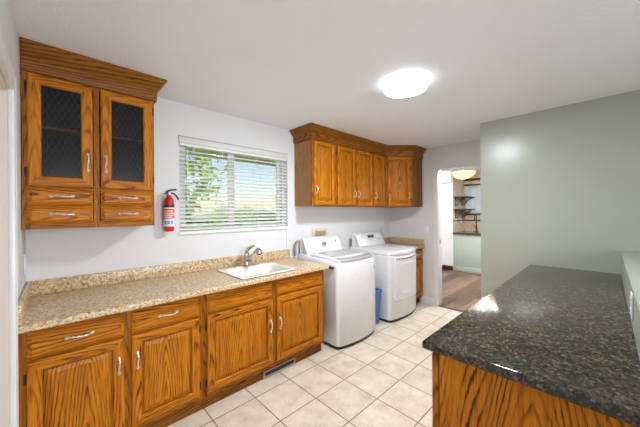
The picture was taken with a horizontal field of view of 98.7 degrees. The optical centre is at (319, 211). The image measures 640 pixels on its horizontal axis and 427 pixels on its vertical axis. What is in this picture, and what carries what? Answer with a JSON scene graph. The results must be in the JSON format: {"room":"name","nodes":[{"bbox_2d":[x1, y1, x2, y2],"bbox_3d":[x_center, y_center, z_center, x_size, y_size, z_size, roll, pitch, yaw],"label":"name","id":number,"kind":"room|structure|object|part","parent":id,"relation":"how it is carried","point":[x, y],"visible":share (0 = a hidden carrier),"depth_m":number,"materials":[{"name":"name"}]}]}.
{"room":"laundry room","nodes":[
{"label":"laundry room","id":0,"kind":"room"},
{"bbox_2d":[0,0,25,426],"bbox_3d":[0.078,0.239,-0.386,0.130,2.440,5.936,0,0,-44],"label":"wall","id":1,"kind":"structure","parent":0,"point":[8,26],"depth_m":1.45,"materials":[{"name":"paint"}]},
{"bbox_2d":[0,72,8,426],"bbox_3d":[-1.032,0.474,0.770,0.134,1.984,0.944,0,0,-44],"label":"door","id":2,"kind":"structure","parent":1,"relation":"in","point":[4,299],"depth_m":1.14,"materials":[{"name":"beige paint"}]},
{"bbox_2d":[0,28,18,426],"bbox_3d":[-0.976,0.436,0.825,0.020,2.060,1.095,0,0,-44],"label":"trim","id":3,"kind":"structure","parent":1,"relation":"attached to","point":[6,68],"depth_m":1.17,"materials":[{"name":"white wood"}]},
{"bbox_2d":[24,254,26,273],"bbox_3d":[-1.829,0.324,1.708,0.010,0.118,0.075,0,0,-44],"label":"light switch","id":4,"kind":"object","parent":1,"relation":"attached to","point":[25,258],"visible":1,"depth_m":1.70,"materials":[{"name":"white plastic"}]},
{"bbox_2d":[26,97,463,281],"bbox_3d":[0.087,0.239,3.959,10.000,2.440,0.360,0,0,-44],"label":"wall","id":5,"kind":"structure","parent":0,"point":[50,253],"depth_m":2.51,"materials":[{"name":"paint"}]},
{"bbox_2d":[20,37,166,229],"bbox_3d":[-1.527,-0.432,1.918,0.739,1.074,0.387,0,0,-44],"label":"upper cabinet","id":6,"kind":"object","parent":5,"relation":"attached to","point":[87,123],"visible":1,"depth_m":1.81,"materials":[{"name":"brown wood"}]},
{"bbox_3d":[-1.579,0.020,1.683,0.296,0.104,0.021,0,0,-44],"label":"drawer","id":7,"kind":"part","parent":6,"relation":"part of","materials":[{"name":"brown wood"}]},
{"bbox_3d":[-1.579,-0.089,1.683,0.296,0.102,0.021,0,0,-44],"label":"drawer","id":8,"kind":"part","parent":6,"relation":"part of","materials":[{"name":"brown wood"}]},
{"bbox_3d":[-1.581,-0.478,1.685,0.293,0.652,0.020,0,0,-44],"label":"door","id":9,"kind":"part","parent":6,"relation":"part of","materials":[{"name":"brown wood"}]},
{"bbox_3d":[-1.563,0.017,1.667,0.120,0.019,0.033,0,0,-44],"label":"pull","id":10,"kind":"part","parent":6,"relation":"part of","materials":[{"name":"silver metal"}]},
{"bbox_3d":[-1.564,-0.092,1.667,0.120,0.019,0.033,0,0,-44],"label":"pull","id":11,"kind":"part","parent":6,"relation":"part of","materials":[{"name":"silver metal"}]},
{"bbox_3d":[-1.477,-0.313,1.751,0.019,0.124,0.033,0,0,-44],"label":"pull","id":12,"kind":"part","parent":6,"relation":"part of","materials":[{"name":"silver metal"}]},
{"bbox_2d":[41,125,142,149],"bbox_3d":[-1.584,-0.510,1.924,0.634,0.016,0.282,0,0,-44],"label":"shelf","id":13,"kind":"object","parent":6,"relation":"attached to","point":[134,142],"depth_m":1.90,"materials":[{"name":"brown wood"}]},
{"bbox_3d":[-1.530,-0.891,1.917,0.739,0.156,0.386,0,0,-44],"label":"crown moulding","id":14,"kind":"part","parent":6,"relation":"part of","materials":[{"name":"brown wood"}]},
{"bbox_3d":[-1.412,-0.313,1.814,0.019,0.124,0.033,0,0,-44],"label":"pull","id":15,"kind":"part","parent":6,"relation":"part of","materials":[{"name":"silver metal"}]},
{"bbox_3d":[-1.337,-0.091,1.916,0.300,0.102,0.021,0,0,-44],"label":"drawer","id":16,"kind":"part","parent":6,"relation":"part of","materials":[{"name":"brown wood"}]},
{"bbox_3d":[-1.339,-0.480,1.917,0.298,0.652,0.020,0,0,-44],"label":"door","id":17,"kind":"part","parent":6,"relation":"part of","materials":[{"name":"brown wood"}]},
{"bbox_3d":[-1.336,0.018,1.916,0.300,0.104,0.021,0,0,-44],"label":"drawer","id":18,"kind":"part","parent":6,"relation":"part of","materials":[{"name":"brown wood"}]},
{"bbox_3d":[-1.321,-0.094,1.899,0.120,0.019,0.033,0,0,-44],"label":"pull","id":19,"kind":"part","parent":6,"relation":"part of","materials":[{"name":"silver metal"}]},
{"bbox_3d":[-1.321,0.015,1.899,0.120,0.019,0.033,0,0,-44],"label":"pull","id":20,"kind":"part","parent":6,"relation":"part of","materials":[{"name":"silver metal"}]},
{"bbox_2d":[28,249,289,296],"bbox_3d":[-1.140,0.504,2.539,2.151,0.099,0.020,0,0,-44],"label":"backsplash","id":21,"kind":"structure","parent":5,"relation":"attached to","point":[54,285],"depth_m":2.21,"materials":[{"name":"stone"}]},
{"bbox_2d":[163,189,178,231],"bbox_3d":[-1.275,-0.013,2.340,0.116,0.362,0.091,0,0,2],"label":"fire extinguisher","id":22,"kind":"object","parent":5,"relation":"attached to","point":[168,205],"visible":1,"depth_m":2.31,"materials":[{"name":"red metal"}]},
{"bbox_3d":[-1.271,0.019,2.316,0.080,0.083,0.034,0,0,-29],"label":"label panel","id":23,"kind":"part","parent":22,"relation":"part of","materials":[{"name":"red paper"}]},
{"bbox_2d":[185,148,275,165],"bbox_3d":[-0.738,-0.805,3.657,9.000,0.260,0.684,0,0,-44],"label":"trim","id":24,"kind":"structure","parent":5,"relation":"attached to","point":[187,149],"depth_m":3.53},
{"bbox_2d":[179,146,283,230],"bbox_3d":[-0.893,-0.229,2.941,1.198,0.859,0.060,0,0,-44],"label":"window","id":25,"kind":"structure","parent":5,"relation":"in","point":[180,147],"depth_m":2.87,"materials":[{"name":"white plastic"}]},
{"bbox_2d":[178,135,287,231],"bbox_3d":[-0.838,-0.243,2.881,1.210,0.877,0.070,0,0,-44],"label":"window blind","id":26,"kind":"object","parent":25,"relation":"attached to","point":[184,141],"visible":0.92,"depth_m":2.77,"materials":[{"name":"white plastic"}]},
{"bbox_3d":[-0.985,-0.211,2.748,0.003,0.772,0.057,0,0,-44],"label":"ladder cord","id":27,"kind":"part","parent":26,"relation":"part of","materials":[{"name":"white fabric"}]},
{"bbox_3d":[-0.821,-0.679,2.861,1.210,0.006,0.010,0,0,-44],"label":"valance clip rail","id":28,"kind":"part","parent":26,"relation":"part of","materials":[{"name":"white plastic"}]},
{"bbox_3d":[-0.844,-0.620,2.887,1.188,0.042,0.052,0,0,-44],"label":"head rail","id":29,"kind":"part","parent":26,"relation":"part of","materials":[{"name":"white plastic"}]},
{"bbox_3d":[-0.839,0.185,2.887,1.188,0.020,0.048,0,0,-44],"label":"rail","id":30,"kind":"part","parent":26,"relation":"part of","materials":[{"name":"white plastic"}]},
{"bbox_2d":[179,226,288,234],"bbox_3d":[-0.812,0.193,2.856,1.212,0.024,0.020,0,0,-44],"label":"trim","id":31,"kind":"structure","parent":5,"relation":"attached to","point":[287,227],"depth_m":2.77,"materials":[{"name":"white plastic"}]},
{"bbox_2d":[294,139,335,206],"bbox_3d":[-0.041,-0.451,3.357,0.398,0.778,0.364,0,0,-44],"label":"upper cabinet","id":32,"kind":"object","parent":5,"relation":"attached to","point":[314,160],"visible":0.97,"depth_m":3.23,"materials":[{"name":"brown wood"}]},
{"bbox_3d":[0.044,-0.451,3.268,0.398,0.778,0.020,0,0,-44],"label":"frame","id":33,"kind":"part","parent":32,"relation":"part of","materials":[{"name":"brown wood"}]},
{"bbox_3d":[0.057,-0.448,3.253,0.340,0.745,0.020,0,0,-44],"label":"door","id":34,"kind":"part","parent":32,"relation":"part of","materials":[{"name":"brown wood"}]},
{"bbox_3d":[0.057,-0.448,3.253,0.240,0.645,0.018,0,0,-44],"label":"panel","id":35,"kind":"part","parent":32,"relation":"part of","materials":[{"name":"brown wood"}]},
{"bbox_2d":[312,228,327,236],"bbox_3d":[0.007,0.295,3.645,0.300,0.144,0.012,0,0,-44],"label":"washer outlet box","id":36,"kind":"object","parent":5,"relation":"attached to","point":[317,232],"visible":0.64,"depth_m":3.64,"materials":[{"name":"plastic"}]},
{"bbox_2d":[331,145,372,206],"bbox_3d":[0.381,-0.453,3.761,0.770,0.778,0.364,0,0,-44],"label":"upper cabinet","id":37,"kind":"object","parent":5,"relation":"attached to","point":[354,168],"visible":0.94,"depth_m":3.62,"materials":[{"name":"brown wood"}]},
{"bbox_3d":[0.344,-0.450,3.528,0.350,0.745,0.020,0,0,-44],"label":"door","id":38,"kind":"part","parent":37,"relation":"part of","materials":[{"name":"brown wood"}]},
{"bbox_3d":[0.344,-0.450,3.528,0.250,0.645,0.018,0,0,-44],"label":"panel","id":39,"kind":"part","parent":37,"relation":"part of","materials":[{"name":"brown wood"}]},
{"bbox_3d":[0.619,-0.451,3.791,0.350,0.745,0.020,0,0,-44],"label":"door","id":40,"kind":"part","parent":37,"relation":"part of","materials":[{"name":"brown wood"}]},
{"bbox_3d":[0.619,-0.451,3.791,0.250,0.645,0.018,0,0,-44],"label":"panel","id":41,"kind":"part","parent":37,"relation":"part of","materials":[{"name":"brown wood"}]},
{"bbox_2d":[372,153,385,206],"bbox_3d":[0.779,-0.456,4.143,0.330,0.778,0.364,0,0,-44],"label":"upper cabinet","id":42,"kind":"object","parent":5,"relation":"attached to","point":[379,195],"visible":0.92,"depth_m":4.02,"materials":[{"name":"brown wood"}]},
{"bbox_3d":[0.872,-0.453,4.033,0.168,0.645,0.018,0,0,-44],"label":"panel","id":43,"kind":"part","parent":42,"relation":"part of","materials":[{"name":"brown wood"}]},
{"bbox_2d":[385,156,422,207],"bbox_3d":[1.202,-0.459,4.384,0.609,0.778,0.600,0,0,-44],"label":"upper cabinet","id":44,"kind":"object","parent":5,"relation":"attached to","point":[403,174],"visible":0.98,"depth_m":4.15,"materials":[{"name":"brown wood"}]},
{"bbox_2d":[290,123,425,158],"bbox_3d":[0.668,-0.906,3.795,2.260,0.154,0.392,0,0,-35],"label":"crown molding","id":45,"kind":"structure","parent":44,"relation":"attached to","point":[308,131],"depth_m":3.54,"materials":[{"name":"brown wood"}]},
{"bbox_3d":[1.195,-0.455,4.148,0.346,0.745,0.020,0,0,1],"label":"door","id":46,"kind":"part","parent":44,"relation":"part of","materials":[{"name":"brown wood"}]},
{"bbox_3d":[1.195,-0.455,4.148,0.246,0.645,0.018,0,0,1],"label":"panel","id":47,"kind":"part","parent":44,"relation":"part of","materials":[{"name":"brown wood"}]},
{"bbox_2d":[442,265,452,269],"bbox_3d":[2.245,1.396,5.935,2.620,0.100,0.240,0,0,-44],"label":"baseboard","id":48,"kind":"structure","parent":5,"relation":"attached to","point":[448,267],"depth_m":6.84,"materials":[{"name":"brown wood"}]},
{"bbox_2d":[454,196,474,205],"bbox_3d":[3.640,-0.251,6.925,0.720,0.246,0.269,0,0,-44],"label":"wall shelf","id":49,"kind":"object","parent":5,"relation":"attached to","point":[463,197],"visible":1,"depth_m":6.81,"materials":[{"name":"brown metal"}]},
{"bbox_2d":[454,209,474,218],"bbox_3d":[3.643,0.054,6.925,0.720,0.246,0.269,0,0,-44],"label":"wall shelf","id":50,"kind":"object","parent":5,"relation":"attached to","point":[454,209],"visible":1,"depth_m":6.82,"materials":[{"name":"brown metal"}]},
{"bbox_2d":[167,269,480,426],"bbox_3d":[2.209,1.506,1.968,10.300,0.120,6.600,0,0,-44],"label":"floor","id":51,"kind":"structure","parent":0,"point":[384,379],"depth_m":2.30,"materials":[{"name":"tile"}]},
{"bbox_2d":[18,295,202,426],"bbox_3d":[-1.368,1.033,1.885,0.909,0.872,0.642,0,0,-44],"label":"base cabinet","id":52,"kind":"object","parent":51,"relation":"on","point":[142,367],"visible":0.94,"depth_m":1.64,"materials":[{"name":"brown wood"}]},
{"bbox_3d":[-1.335,0.685,1.528,0.405,0.142,0.021,0,0,-44],"label":"drawer","id":53,"kind":"part","parent":52,"relation":"part of","materials":[{"name":"brown wood"}]},
{"bbox_3d":[-1.333,1.049,1.528,0.405,0.568,0.020,0,0,-44],"label":"door","id":54,"kind":"part","parent":52,"relation":"part of","materials":[{"name":"brown wood"}]},
{"bbox_3d":[-1.333,1.049,1.528,0.299,0.462,0.018,0,0,-44],"label":"panel","id":55,"kind":"part","parent":52,"relation":"part of","materials":[{"name":"brown wood"}]},
{"bbox_3d":[-1.319,0.683,1.512,0.128,0.019,0.033,0,0,-44],"label":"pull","id":56,"kind":"part","parent":52,"relation":"part of","materials":[{"name":"silver metal"}]},
{"bbox_3d":[-1.192,0.922,1.632,0.019,0.115,0.033,0,0,-44],"label":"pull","id":57,"kind":"part","parent":52,"relation":"part of","materials":[{"name":"silver metal"}]},
{"bbox_3d":[-1.124,0.922,1.697,0.019,0.115,0.033,0,0,-44],"label":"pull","id":58,"kind":"part","parent":52,"relation":"part of","materials":[{"name":"silver metal"}]},
{"bbox_3d":[-1.014,0.683,1.835,0.407,0.142,0.021,0,0,-44],"label":"drawer","id":59,"kind":"part","parent":52,"relation":"part of","materials":[{"name":"brown wood"}]},
{"bbox_3d":[-1.012,1.047,1.835,0.407,0.568,0.020,0,0,-44],"label":"door","id":60,"kind":"part","parent":52,"relation":"part of","materials":[{"name":"brown wood"}]},
{"bbox_3d":[-1.012,1.047,1.835,0.301,0.462,0.018,0,0,-44],"label":"panel","id":61,"kind":"part","parent":52,"relation":"part of","materials":[{"name":"brown wood"}]},
{"bbox_3d":[-0.999,0.681,1.819,0.128,0.019,0.033,0,0,-44],"label":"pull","id":62,"kind":"part","parent":52,"relation":"part of","materials":[{"name":"silver metal"}]},
{"bbox_2d":[201,270,323,409],"bbox_3d":[-0.594,1.028,2.626,1.233,0.872,0.642,0,0,-44],"label":"base cabinet","id":63,"kind":"object","parent":51,"relation":"on","point":[251,330],"visible":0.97,"depth_m":2.29,"materials":[{"name":"brown wood"}]},
{"bbox_2d":[18,249,328,333],"bbox_3d":[-0.916,0.521,2.305,2.151,0.138,0.666,0,0,-44],"label":"countertop","id":64,"kind":"structure","parent":63,"relation":"on","point":[46,303],"depth_m":1.95,"materials":[{"name":"stone"}]},
{"bbox_2d":[233,245,261,267],"bbox_3d":[-0.709,0.436,2.674,0.261,0.209,0.260,0,0,-19],"label":"faucet","id":65,"kind":"object","parent":64,"relation":"on","point":[247,258],"visible":1,"depth_m":2.70,"materials":[{"name":"silver metal"}]},
{"bbox_3d":[-0.728,0.533,2.733,0.287,0.016,0.069,0,0,-44],"label":"plate","id":66,"kind":"part","parent":65,"relation":"part of","materials":[{"name":"silver metal"}]},
{"bbox_3d":[-0.700,0.376,2.743,0.104,0.090,0.043,0,0,-13],"label":"lever","id":67,"kind":"part","parent":65,"relation":"part of","materials":[{"name":"silver metal"}]},
{"bbox_3d":[-0.660,0.429,2.674,0.193,0.164,0.051,0,0,36],"label":"spout","id":68,"kind":"part","parent":65,"relation":"part of","materials":[{"name":"silver metal"}]},
{"bbox_2d":[217,262,297,279],"bbox_3d":[-0.584,0.629,2.577,0.580,0.178,0.515,0,0,-44],"label":"sink","id":69,"kind":"object","parent":64,"relation":"in","point":[266,268],"visible":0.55,"depth_m":2.66,"materials":[{"name":"ceramic"}]},
{"bbox_3d":[-0.622,0.681,2.210,0.571,0.142,0.021,0,0,-44],"label":"false drawer","id":70,"kind":"part","parent":63,"relation":"part of","materials":[{"name":"brown wood"}]},
{"bbox_3d":[-0.620,1.045,2.211,0.571,0.568,0.020,0,0,-44],"label":"door","id":71,"kind":"part","parent":63,"relation":"part of","materials":[{"name":"brown wood"}]},
{"bbox_3d":[-0.620,1.045,2.211,0.465,0.462,0.018,0,0,-44],"label":"panel","id":72,"kind":"part","parent":63,"relation":"part of","materials":[{"name":"brown wood"}]},
{"bbox_2d":[263,357,294,378],"bbox_3d":[-0.366,1.424,2.511,0.350,0.061,0.015,0,0,-44],"label":"floor register","id":73,"kind":"object","parent":63,"relation":"attached to","point":[290,362],"visible":1,"depth_m":2.50,"materials":[{"name":"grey metal"}]},
{"bbox_3d":[-0.182,0.678,2.631,0.561,0.142,0.021,0,0,-44],"label":"false drawer","id":74,"kind":"part","parent":63,"relation":"part of","materials":[{"name":"brown wood"}]},
{"bbox_3d":[-0.180,1.042,2.632,0.561,0.568,0.020,0,0,-44],"label":"door","id":75,"kind":"part","parent":63,"relation":"part of","materials":[{"name":"brown wood"}]},
{"bbox_3d":[-0.180,1.042,2.632,0.455,0.462,0.018,0,0,-44],"label":"panel","id":76,"kind":"part","parent":63,"relation":"part of","materials":[{"name":"brown wood"}]},
{"bbox_2d":[298,235,375,349],"bbox_3d":[0.220,0.888,3.318,0.706,1.138,0.707,0,0,-44],"label":"washing machine","id":77,"kind":"object","parent":51,"relation":"on","point":[349,280],"visible":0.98,"depth_m":3.01,"materials":[{"name":"white metal"}]},
{"bbox_2d":[294,240,299,255],"bbox_3d":[-0.286,0.440,3.333,0.076,0.188,0.044,0,0,-44],"label":"hose","id":78,"kind":"object","parent":77,"relation":"attached to","point":[297,241],"visible":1,"depth_m":3.31,"materials":[{"name":"grey rubber"}]},
{"bbox_3d":[0.035,0.427,3.521,0.630,0.215,0.155,0,0,-44],"label":"control panel","id":79,"kind":"part","parent":77,"relation":"part of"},
{"bbox_3d":[0.274,0.521,3.271,0.580,0.067,0.500,0,0,-44],"label":"lid","id":80,"kind":"part","parent":77,"relation":"part of","materials":[{"name":"white metal"}]},
{"bbox_3d":[0.405,0.528,3.135,0.556,0.043,0.135,0,0,-44],"label":"lid handle","id":81,"kind":"part","parent":77,"relation":"part of","materials":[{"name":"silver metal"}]},
{"bbox_2d":[375,287,381,324],"bbox_3d":[0.648,1.234,3.604,0.230,0.441,0.272,0,0,-44],"label":"waste bin","id":82,"kind":"object","parent":51,"relation":"on","point":[378,291],"visible":0.23,"depth_m":3.54,"materials":[{"name":"blue plastic"}]},
{"bbox_2d":[350,231,416,322],"bbox_3d":[0.960,0.883,4.016,0.727,1.138,0.735,0,0,-44],"label":"dryer","id":83,"kind":"object","parent":51,"relation":"on","point":[395,265],"visible":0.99,"depth_m":3.69,"materials":[{"name":"white metal"}]},
{"bbox_3d":[0.760,0.420,4.222,0.665,0.210,0.155,0,0,-44],"label":"control panel","id":84,"kind":"part","parent":83,"relation":"part of","materials":[{"name":"white plastic"}]},
{"bbox_3d":[1.198,0.895,3.789,0.583,0.575,0.059,0,0,-44],"label":"door","id":85,"kind":"part","parent":83,"relation":"part of","materials":[{"name":"white metal"}]},
{"bbox_3d":[1.208,0.624,3.777,0.553,0.033,0.044,0,0,-44],"label":"door handle","id":86,"kind":"part","parent":83,"relation":"part of","materials":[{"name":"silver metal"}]},
{"bbox_2d":[415,248,422,302],"bbox_3d":[1.321,1.016,4.460,0.345,0.872,0.642,0,0,-44],"label":"base cabinet","id":87,"kind":"object","parent":51,"relation":"on","point":[419,261],"visible":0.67,"depth_m":4.27,"materials":[{"name":"brown wood"}]},
{"bbox_2d":[383,237,424,248],"bbox_3d":[1.312,0.507,4.462,0.353,0.138,0.634,0,0,-44],"label":"countertop","id":88,"kind":"structure","parent":87,"relation":"on","point":[417,243],"depth_m":4.54,"materials":[{"name":"stone"}]},
{"bbox_3d":[1.515,0.667,4.257,0.303,0.139,0.021,0,0,-44],"label":"drawer","id":89,"kind":"part","parent":87,"relation":"part of","materials":[{"name":"brown wood"}]},
{"bbox_3d":[1.517,1.034,4.257,0.197,0.456,0.018,0,0,-44],"label":"panel","id":90,"kind":"part","parent":87,"relation":"part of","materials":[{"name":"brown wood"}]},
{"bbox_3d":[1.517,1.034,4.257,0.303,0.562,0.020,0,0,-44],"label":"door","id":91,"kind":"part","parent":87,"relation":"part of","materials":[{"name":"brown wood"}]},
{"bbox_2d":[453,234,480,273],"bbox_3d":[4.153,0.991,6.336,0.716,0.885,1.817,0,0,-44],"label":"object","id":92,"kind":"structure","parent":51,"relation":"on","point":[466,248],"depth_m":6.52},
{"bbox_3d":[3.290,0.942,6.735,0.010,0.774,0.046,0,0,-44],"label":"corner trim","id":93,"kind":"part","parent":92,"relation":"part of","materials":[{"name":"white wood"}]},
{"bbox_2d":[453,231,480,235],"bbox_3d":[4.165,0.529,6.351,0.797,0.040,1.817,0,0,-44],"label":"countertop","id":94,"kind":"structure","parent":92,"relation":"on","point":[460,232],"depth_m":6.68,"materials":[{"name":"stone"}]},
{"bbox_3d":[3.902,1.381,6.094,0.016,0.110,1.816,0,0,-44],"label":"moulding","id":95,"kind":"part","parent":92,"relation":"part of","materials":[{"name":"wood"}]},
{"bbox_2d":[432,352,635,426],"bbox_3d":[1.493,1.013,1.761,2.303,0.875,0.637,0,0,-44],"label":"base cabinet","id":96,"kind":"object","parent":51,"relation":"on","point":[463,395],"visible":0.27,"depth_m":1.00,"materials":[{"name":"brown wood"}]},
{"bbox_2d":[422,264,639,426],"bbox_3d":[1.490,0.555,1.747,2.329,0.038,0.623,0,0,-44],"label":"countertop","id":97,"kind":"structure","parent":96,"relation":"on","point":[566,334],"depth_m":1.16,"materials":[{"name":"black stone"}]},
{"bbox_2d":[11,0,639,171],"bbox_3d":[2.193,-1.069,1.968,10.300,0.150,6.600,0,0,-44],"label":"ceiling","id":98,"kind":"structure","parent":0,"point":[285,64],"depth_m":1.69,"materials":[{"name":"paint"}]},
{"bbox_2d":[383,73,427,97],"bbox_3d":[0.650,-0.953,2.098,0.324,0.060,0.324,0,0,-44],"label":"ceiling lamp","id":99,"kind":"object","parent":98,"relation":"attached to","point":[405,84],"visible":1,"depth_m":2.02,"materials":[{"name":"white glass"}]},
{"bbox_2d":[451,168,475,180],"bbox_3d":[2.486,-0.764,4.773,0.384,0.462,0.384,0,0,-44],"label":"glass lamp","id":100,"kind":"object","parent":98,"relation":"attached to","point":[463,174],"visible":0.87,"depth_m":4.66,"materials":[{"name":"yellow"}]},
{"bbox_3d":[2.486,-0.623,4.773,0.384,0.126,0.384,0,0,-44],"label":"lamp shade","id":101,"kind":"part","parent":100,"relation":"part of","materials":[{"name":"clear glass"}]},
{"bbox_2d":[390,139,479,301],"bbox_3d":[3.315,0.219,2.713,0.120,2.440,5.936,0,0,-44],"label":"wall","id":102,"kind":"structure","parent":0,"point":[405,222],"depth_m":4.31,"materials":[{"name":"paint"}]},
{"bbox_2d":[383,237,423,244],"bbox_3d":[1.311,0.488,4.463,0.353,0.099,0.630,0,0,-44],"label":"backsplash","id":103,"kind":"structure","parent":102,"relation":"attached to","point":[414,241],"depth_m":4.59,"materials":[{"name":"stone"}]},
{"bbox_2d":[424,225,427,232],"bbox_3d":[1.671,0.281,4.336,0.010,0.122,0.075,0,0,-44],"label":"light switch","id":104,"kind":"object","parent":102,"relation":"attached to","point":[425,226],"visible":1,"depth_m":4.34,"materials":[{"name":"white plastic"}]},
{"bbox_2d":[421,296,433,304],"bbox_3d":[1.691,1.397,4.319,0.014,0.105,0.207,0,0,-44],"label":"baseboard","id":105,"kind":"structure","parent":102,"relation":"attached to","point":[424,299],"depth_m":4.31,"materials":[{"name":"white wood"}]},
{"bbox_2d":[433,169,441,305],"bbox_3d":[1.825,0.404,4.263,0.141,2.090,0.066,0,0,-44],"label":"trim","id":106,"kind":"structure","parent":102,"relation":"attached to","point":[436,175],"depth_m":4.22,"materials":[{"name":"white wood"}]},
{"bbox_2d":[439,305,463,311],"bbox_3d":[2.149,1.443,3.881,0.060,0.006,0.924,0,0,-44],"label":"trim","id":107,"kind":"structure","parent":102,"relation":"attached to","point":[440,305],"depth_m":4.09,"materials":[{"name":"brown wood"}]},
{"bbox_2d":[464,172,480,231],"bbox_3d":[5.793,0.204,5.338,0.150,2.440,6.300,0,0,-44],"label":"wall","id":108,"kind":"structure","parent":0,"point":[468,225],"depth_m":7.14,"materials":[{"name":"beige paint"}]},
{"bbox_2d":[453,219,480,221],"bbox_3d":[4.112,0.229,6.442,0.750,0.040,1.620,0,0,-44],"label":"trim","id":109,"kind":"structure","parent":108,"relation":"attached to","point":[465,219],"depth_m":7.06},
{"bbox_2d":[464,178,480,214],"bbox_3d":[4.399,-0.385,6.645,0.050,0.945,1.710,0,0,-44],"label":"trim","id":110,"kind":"structure","parent":108,"relation":"attached to","point":[471,179],"depth_m":7.11,"materials":[{"name":"brown wood"}]},
{"bbox_2d":[465,186,480,212],"bbox_3d":[4.362,-0.312,6.705,0.020,0.690,1.530,0,0,-44],"label":"window","id":111,"kind":"structure","parent":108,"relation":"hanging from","point":[473,191],"depth_m":7.12,"materials":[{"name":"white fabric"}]},
{"bbox_2d":[480,90,639,298],"bbox_3d":[3.338,0.219,1.593,0.130,2.440,4.285,0,0,-44],"label":"wall","id":112,"kind":"structure","parent":0,"point":[560,186],"depth_m":2.60,"materials":[{"name":"paint"}]},
{"bbox_2d":[621,255,639,360],"bbox_3d":[1.764,0.900,1.393,2.426,1.098,0.261,0,0,-44],"label":"wall","id":113,"kind":"structure","parent":0,"point":[635,323],"depth_m":1.23,"materials":[{"name":"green paint"}]},
{"bbox_2d":[621,251,639,310],"bbox_3d":[1.758,0.344,1.381,2.446,0.014,0.278,0,0,-44],"label":"trim","id":114,"kind":"structure","parent":113,"relation":"on","point":[631,259],"depth_m":1.60,"materials":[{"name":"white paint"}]},
{"bbox_2d":[630,291,632,320],"bbox_3d":[1.415,0.429,1.250,0.075,0.120,0.009,0,0,-44],"label":"wall outlet","id":115,"kind":"object","parent":113,"relation":"attached to","point":[631,293],"visible":1,"depth_m":1.23,"materials":[{"name":"white plastic"}]},
{"label":"outside","id":116,"kind":"structure","parent":0,"visible":0},
{"bbox_2d":[187,210,274,223],"bbox_3d":[-22.085,0.769,57.767,128.000,3.660,10.000,0,0,-44],"label":"hills","id":117,"kind":"structure","parent":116,"point":[236,210],"depth_m":59.95,"materials":[{"name":"green plant"}]},
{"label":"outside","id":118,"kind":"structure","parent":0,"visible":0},
{"bbox_2d":[185,223,272,226],"bbox_3d":[-11.353,2.481,33.559,90.000,0.100,55.800,0,0,-44],"label":"lawn","id":119,"kind":"structure","parent":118,"point":[252,223],"depth_m":48.96,"materials":[{"name":"green plant"}]},
{"bbox_2d":[185,156,226,223],"bbox_3d":[-4.152,-0.443,7.077,3.925,5.671,4.618,0,0,-10],"label":"tree","id":120,"kind":"object","parent":119,"relation":"on","point":[195,158],"visible":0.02,"depth_m":7.09,"materials":[{"name":"green plant"}]},
{"bbox_2d":[202,206,256,226],"bbox_3d":[-6.215,0.920,19.034,3.566,2.986,4.385,0,0,8],"label":"tree","id":121,"kind":"object","parent":119,"relation":"on","point":[220,206],"visible":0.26,"depth_m":19.11,"materials":[{"name":"green plant"}]}
]}

